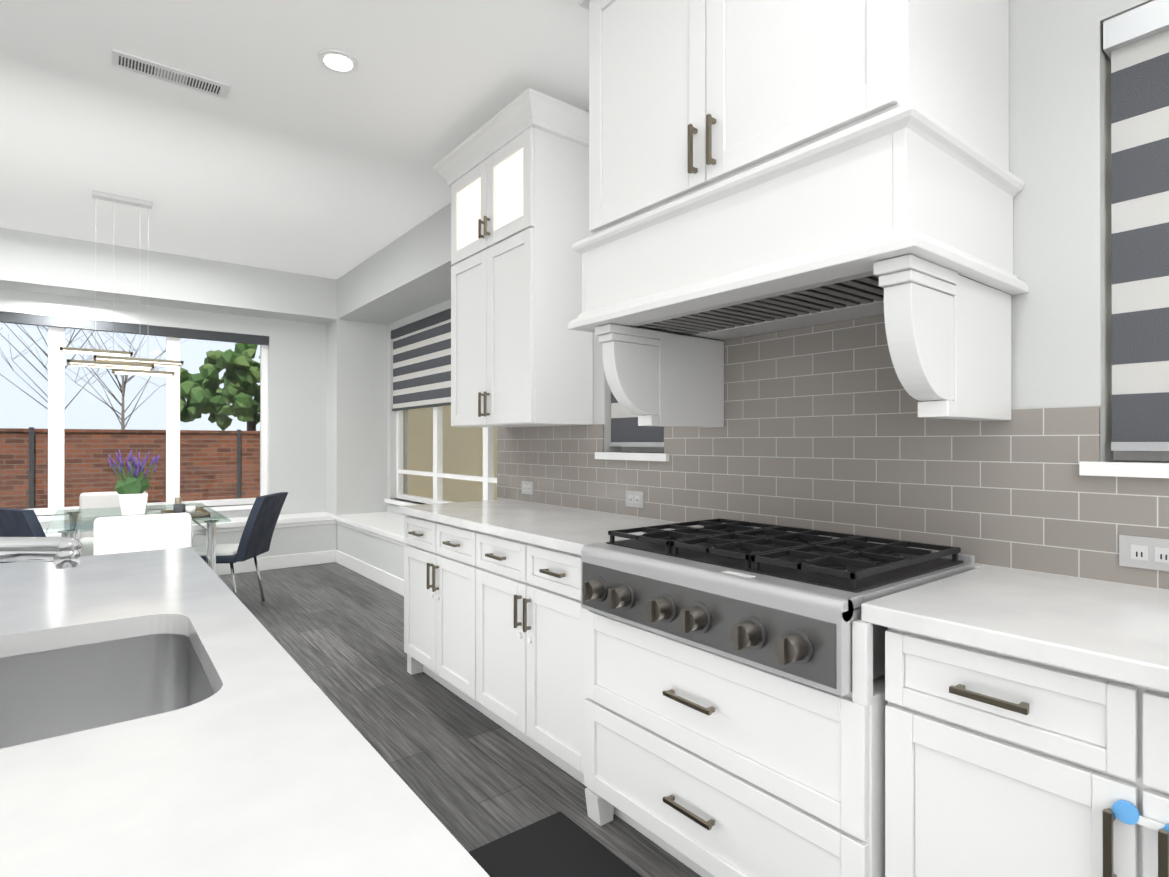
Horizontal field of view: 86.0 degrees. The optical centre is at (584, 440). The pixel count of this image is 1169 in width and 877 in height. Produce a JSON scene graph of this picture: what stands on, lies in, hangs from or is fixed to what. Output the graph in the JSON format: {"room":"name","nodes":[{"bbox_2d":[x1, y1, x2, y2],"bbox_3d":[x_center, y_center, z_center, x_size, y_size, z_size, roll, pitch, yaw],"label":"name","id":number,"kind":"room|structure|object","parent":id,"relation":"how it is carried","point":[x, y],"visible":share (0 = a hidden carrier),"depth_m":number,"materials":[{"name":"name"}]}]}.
{"room":"kitchen","nodes":[
{"label":"kitchen","id":0,"kind":"room"},
{"bbox_2d":[0,228,386,549],"bbox_3d":[-5.168,-0.218,5.067,7.440,3.000,0.600,0,0,-38],"label":"wall","id":1,"kind":"structure","parent":0,"point":[290,315],"depth_m":6.59,"materials":[{"name":"grey paint"}]},
{"bbox_2d":[0,324,267,515],"bbox_3d":[-4.764,-0.222,5.634,3.471,1.766,0.060,0,0,-38],"label":"window","id":2,"kind":"structure","parent":1,"relation":"in","point":[56,388],"depth_m":6.13,"materials":[{"name":"white"}]},
{"bbox_2d":[0,311,267,344],"bbox_3d":[-4.722,-1.060,5.583,3.455,0.086,0.056,0,0,-38],"label":"window blind","id":3,"kind":"object","parent":2,"relation":"attached to","point":[42,320],"visible":1,"depth_m":5.88,"materials":[{"name":"grey"}]},
{"bbox_2d":[37,504,252,521],"bbox_3d":[-4.708,0.683,5.561,3.575,0.040,0.120,0,0,-38],"label":"trim","id":4,"kind":"structure","parent":1,"relation":"attached to","point":[214,508],"depth_m":6.25,"materials":[{"name":"white"}]},
{"bbox_2d":[0,0,588,279],"bbox_3d":[-2.123,-1.778,1.326,7.650,0.100,10.650,0,0,-38],"label":"ceiling","id":5,"kind":"structure","parent":0,"point":[291,153],"depth_m":3.29,"materials":[{"name":"white paint"}]},
{"bbox_2d":[60,190,183,376],"bbox_3d":[-3.262,-1.095,4.442,0.700,1.245,0.270,0,0,-38],"label":"pendant chandelier","id":6,"kind":"object","parent":5,"relation":"hanging from","point":[128,364],"visible":1,"depth_m":4.40,"materials":[{"name":"silver metal"}]},
{"bbox_2d":[112,49,230,98],"bbox_3d":[-1.935,-1.717,2.948,0.460,0.010,0.140,0,0,-38],"label":"ceiling vent","id":7,"kind":"object","parent":5,"relation":"in","point":[145,67],"visible":1,"depth_m":2.93,"materials":[{"name":"white metal"}]},
{"bbox_2d":[318,49,357,73],"bbox_3d":[-1.115,-1.716,2.838,0.169,0.012,0.169,0,0,7],"label":"recessed light","id":8,"kind":"object","parent":5,"relation":"in","point":[338,61],"visible":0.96,"depth_m":2.81,"materials":[{"name":"white plastic"}]},
{"bbox_2d":[219,562,700,876],"bbox_3d":[-2.123,1.322,1.318,7.650,0.100,10.650,0,0,-38],"label":"floor","id":9,"kind":"structure","parent":0,"point":[472,777],"depth_m":2.85,"materials":[{"name":"grey wood"}]},
{"bbox_2d":[0,508,45,562],"bbox_3d":[-3.383,0.845,4.052,0.461,0.872,0.671,0,0,20],"label":"chair","id":10,"kind":"object","parent":9,"relation":"on","point":[19,522],"visible":0.06,"depth_m":3.73,"materials":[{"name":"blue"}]},
{"bbox_2d":[79,491,146,555],"bbox_3d":[-3.854,0.857,5.142,0.460,0.850,0.550,0,0,-38],"label":"chair","id":11,"kind":"object","parent":9,"relation":"on","point":[99,500],"visible":0.27,"depth_m":5.19,"materials":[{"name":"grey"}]},
{"bbox_2d":[44,503,230,572],"bbox_3d":[-3.204,0.905,4.501,0.950,0.750,1.500,0,0,-38],"label":"dining table","id":12,"kind":"object","parent":9,"relation":"on","point":[209,532],"visible":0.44,"depth_m":4.23,"materials":[{"name":"clear glass"}]},
{"bbox_2d":[107,450,159,514],"bbox_3d":[-3.248,0.297,4.521,0.316,0.463,0.254,0,0,-38],"label":"planter","id":13,"kind":"object","parent":12,"relation":"on","point":[131,489],"visible":1,"depth_m":4.48,"materials":[{"name":"white"}]},
{"bbox_2d":[161,497,209,517],"bbox_3d":[-2.818,0.468,4.421,0.260,0.120,0.400,0,0,-38],"label":"tray","id":14,"kind":"object","parent":12,"relation":"on","point":[192,511],"visible":0.71,"depth_m":4.43,"materials":[{"name":"gold metal"}]},
{"bbox_2d":[93,513,191,554],"bbox_3d":[-2.670,0.853,3.782,0.460,0.850,0.550,0,0,-38],"label":"chair","id":15,"kind":"object","parent":9,"relation":"on","point":[123,534],"visible":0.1,"depth_m":3.56,"materials":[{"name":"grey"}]},
{"bbox_2d":[43,511,406,595],"bbox_3d":[-4.044,1.028,3.657,6.988,0.500,3.796,0,0,-38],"label":"window seat","id":16,"kind":"object","parent":9,"relation":"on","point":[370,546],"visible":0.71,"depth_m":6.21,"materials":[{"name":"white paint"}]},
{"bbox_2d":[192,492,287,600],"bbox_3d":[-2.693,0.847,4.782,0.671,0.872,0.461,0,0,-5],"label":"chair","id":17,"kind":"object","parent":9,"relation":"on","point":[258,531],"visible":0.69,"depth_m":4.69,"materials":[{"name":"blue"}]},
{"bbox_2d":[0,537,489,876],"bbox_3d":[-1.208,0.709,0.581,1.690,1.122,2.520,0,0,-38],"label":"kitchen island","id":18,"kind":"object","parent":9,"relation":"on","point":[174,712],"visible":1,"depth_m":0.72,"materials":[{"name":"stone"}]},
{"bbox_2d":[0,537,82,568],"bbox_3d":[-1.129,0.251,1.074,0.424,0.202,0.334,0,0,-38],"label":"faucet","id":19,"kind":"object","parent":18,"relation":"on","point":[64,552],"depth_m":1.06,"materials":[{"name":"silver metal"}]},
{"bbox_2d":[0,634,214,748],"bbox_3d":[-0.799,0.502,0.969,0.368,0.220,0.578,0,0,-38],"label":"sink","id":20,"kind":"object","parent":18,"relation":"in","point":[49,690],"depth_m":1.21,"materials":[{"name":"silver metal"}]},
{"bbox_2d":[404,516,463,699],"bbox_3d":[-0.457,0.837,3.309,0.673,0.880,0.894,0,0,-38],"label":"base cabinet","id":21,"kind":"object","parent":9,"relation":"on","point":[433,553],"depth_m":3.14,"materials":[{"name":"white wood"}]},
{"bbox_2d":[464,528,599,769],"bbox_3d":[0.015,0.836,2.701,0.673,0.880,0.893,0,0,-38],"label":"base cabinet","id":22,"kind":"object","parent":9,"relation":"on","point":[514,593],"depth_m":2.50,"materials":[{"name":"white wood"}]},
{"bbox_2d":[400,500,683,559],"bbox_3d":[-0.223,0.376,2.988,0.698,0.040,1.690,0,0,-38],"label":"countertop","id":23,"kind":"structure","parent":22,"relation":"on","point":[574,531],"depth_m":2.77,"materials":[{"name":"white stone"}]},
{"bbox_2d":[600,520,979,683],"bbox_3d":[0.580,0.434,1.944,0.613,0.220,0.916,0,0,-38],"label":"cooktop","id":24,"kind":"object","parent":23,"relation":"in","point":[784,593],"depth_m":1.63,"materials":[{"name":"silver metal"}]},
{"bbox_2d":[468,811,641,876],"bbox_3d":[0.016,1.266,1.474,0.660,0.012,1.170,0,0,-38],"label":"floor mat","id":25,"kind":"object","parent":9,"relation":"on","point":[559,844],"visible":0.96,"depth_m":1.91,"materials":[{"name":"black"}]},
{"bbox_2d":[564,596,915,876],"bbox_3d":[0.582,0.914,1.939,0.713,0.720,1.131,0,0,-38],"label":"base cabinet","id":26,"kind":"object","parent":9,"relation":"on","point":[734,760],"depth_m":1.62,"materials":[{"name":"white wood"}]},
{"bbox_2d":[872,628,1168,876],"bbox_3d":[1.184,0.832,1.198,0.673,0.880,0.902,0,0,-38],"label":"base cabinet","id":27,"kind":"object","parent":9,"relation":"on","point":[1023,770],"depth_m":1.14,"materials":[{"name":"white wood"}]},
{"bbox_2d":[860,564,1168,695],"bbox_3d":[1.273,0.372,1.064,0.698,0.040,1.296,0,0,-38],"label":"countertop","id":28,"kind":"structure","parent":27,"relation":"on","point":[1114,631],"depth_m":1.26,"materials":[{"name":"white stone"}]},
{"bbox_2d":[337,0,1168,515],"bbox_3d":[0.684,-0.224,2.998,0.740,3.000,9.850,0,0,-38],"label":"wall","id":29,"kind":"structure","parent":0,"point":[1059,166],"depth_m":1.68,"materials":[{"name":"grey paint"}]},
{"bbox_2d":[384,498,424,505],"bbox_3d":[-1.200,0.653,5.711,0.120,0.040,3.130,0,0,-38],"label":"trim","id":30,"kind":"structure","parent":29,"relation":"attached to","point":[395,501],"depth_m":6.58,"materials":[{"name":"white wood"}]},
{"bbox_2d":[391,309,450,410],"bbox_3d":[-1.182,-0.772,5.729,0.056,0.881,3.030,0,0,-38],"label":"window blind","id":31,"kind":"object","parent":29,"relation":"attached to","point":[421,363],"visible":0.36,"depth_m":6.27,"materials":[{"name":"grey fabric"}]},
{"bbox_2d":[396,406,496,503],"bbox_3d":[-1.129,-0.292,5.769,0.060,1.846,3.046,0,0,-38],"label":"nook window","id":32,"kind":"structure","parent":29,"relation":"in","point":[488,479],"depth_m":6.14,"materials":[{"name":"white"}]},
{"bbox_2d":[448,116,595,431],"bbox_3d":[-0.370,-0.802,3.441,0.378,1.440,0.860,0,0,-38],"label":"upper cabinet","id":33,"kind":"object","parent":29,"relation":"attached to","point":[523,294],"depth_m":3.14,"materials":[{"name":"white wood"}]},
{"bbox_2d":[595,452,669,460],"bbox_3d":[0.262,0.074,2.998,0.145,0.035,0.500,0,0,-38],"label":"window sill","id":34,"kind":"structure","parent":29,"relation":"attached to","point":[643,456],"depth_m":2.92,"materials":[{"name":"white wood"}]},
{"bbox_2d":[610,392,663,446],"bbox_3d":[0.267,-0.516,3.004,0.081,1.088,0.418,0,0,-38],"label":"blinds","id":35,"kind":"object","parent":29,"relation":"attached to","point":[627,430],"visible":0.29,"depth_m":3.04,"materials":[{"name":"grey fabric"}]},
{"bbox_2d":[621,447,663,451],"bbox_3d":[0.339,-0.503,3.060,0.050,1.116,0.426,0,0,-38],"label":"window","id":36,"kind":"structure","parent":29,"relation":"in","point":[642,449],"depth_m":3.09,"materials":[{"name":"white"}]},
{"bbox_2d":[576,0,1015,275],"bbox_3d":[0.590,-1.220,2.003,0.628,1.008,1.130,0,0,-38],"label":"upper cabinet","id":37,"kind":"object","parent":29,"relation":"attached to","point":[714,135],"depth_m":1.66,"materials":[{"name":"white wood"}]},
{"bbox_2d":[568,0,1028,427],"bbox_3d":[0.563,-0.890,1.981,0.698,1.668,1.330,0,0,-38],"label":"range hood","id":38,"kind":"object","parent":37,"relation":"attached to","point":[801,211],"depth_m":1.71,"materials":[{"name":"white wood"}]},
{"bbox_2d":[497,274,1168,589],"bbox_3d":[0.696,-0.150,2.368,0.010,1.010,4.060,0,0,-38],"label":"backsplash","id":39,"kind":"structure","parent":29,"relation":"attached to","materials":[{"name":"grey tile"}]},
{"bbox_2d":[1079,461,1168,477],"bbox_3d":[1.471,0.070,1.443,0.145,0.035,0.500,0,0,-38],"label":"window sill","id":40,"kind":"structure","parent":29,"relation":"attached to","point":[1134,469],"depth_m":1.53,"materials":[{"name":"white wood"}]},
{"bbox_2d":[1103,0,1168,450],"bbox_3d":[1.476,-0.520,1.449,0.081,1.088,0.418,0,0,-38],"label":"blinds","id":41,"kind":"object","parent":29,"relation":"attached to","point":[1136,45],"visible":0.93,"depth_m":1.55,"materials":[{"name":"grey fabric"}]},
{"bbox_2d":[1113,451,1168,460],"bbox_3d":[1.548,-0.507,1.504,0.050,1.116,0.426,0,0,-38],"label":"window","id":42,"kind":"structure","parent":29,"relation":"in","point":[1144,455],"depth_m":1.61,"materials":[{"name":"white"}]},
{"label":"outside","id":43,"kind":"structure","parent":0,"visible":0},
{"bbox_3d":[-4.994,1.593,9.694,60.000,0.100,60.000,0,0,-38],"label":"ground","id":44,"kind":"structure","parent":43,"visible":0},
{"bbox_2d":[0,427,259,508],"bbox_3d":[-11.032,0.688,7.687,16.000,1.800,0.320,0,0,-38],"label":"fence","id":45,"kind":"object","parent":44,"relation":"on","point":[92,471],"depth_m":10.24,"materials":[{"name":"red"}]},
{"bbox_2d":[0,323,259,430],"bbox_3d":[-13.859,-0.878,11.288,17.160,4.950,2.831,0,0,-29],"label":"trees","id":46,"kind":"object","parent":44,"relation":"on","point":[215,364],"depth_m":14.10,"materials":[{"name":"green plant"}]},
{"bbox_2d":[408,405,1134,501],"bbox_3d":[1.434,-1.566,5.833,0.200,6.300,22.000,0,0,-38],"label":"house","id":47,"kind":"structure","parent":44,"relation":"on","point":[466,458],"depth_m":10.41,"materials":[{"name":"beige"}]}
]}

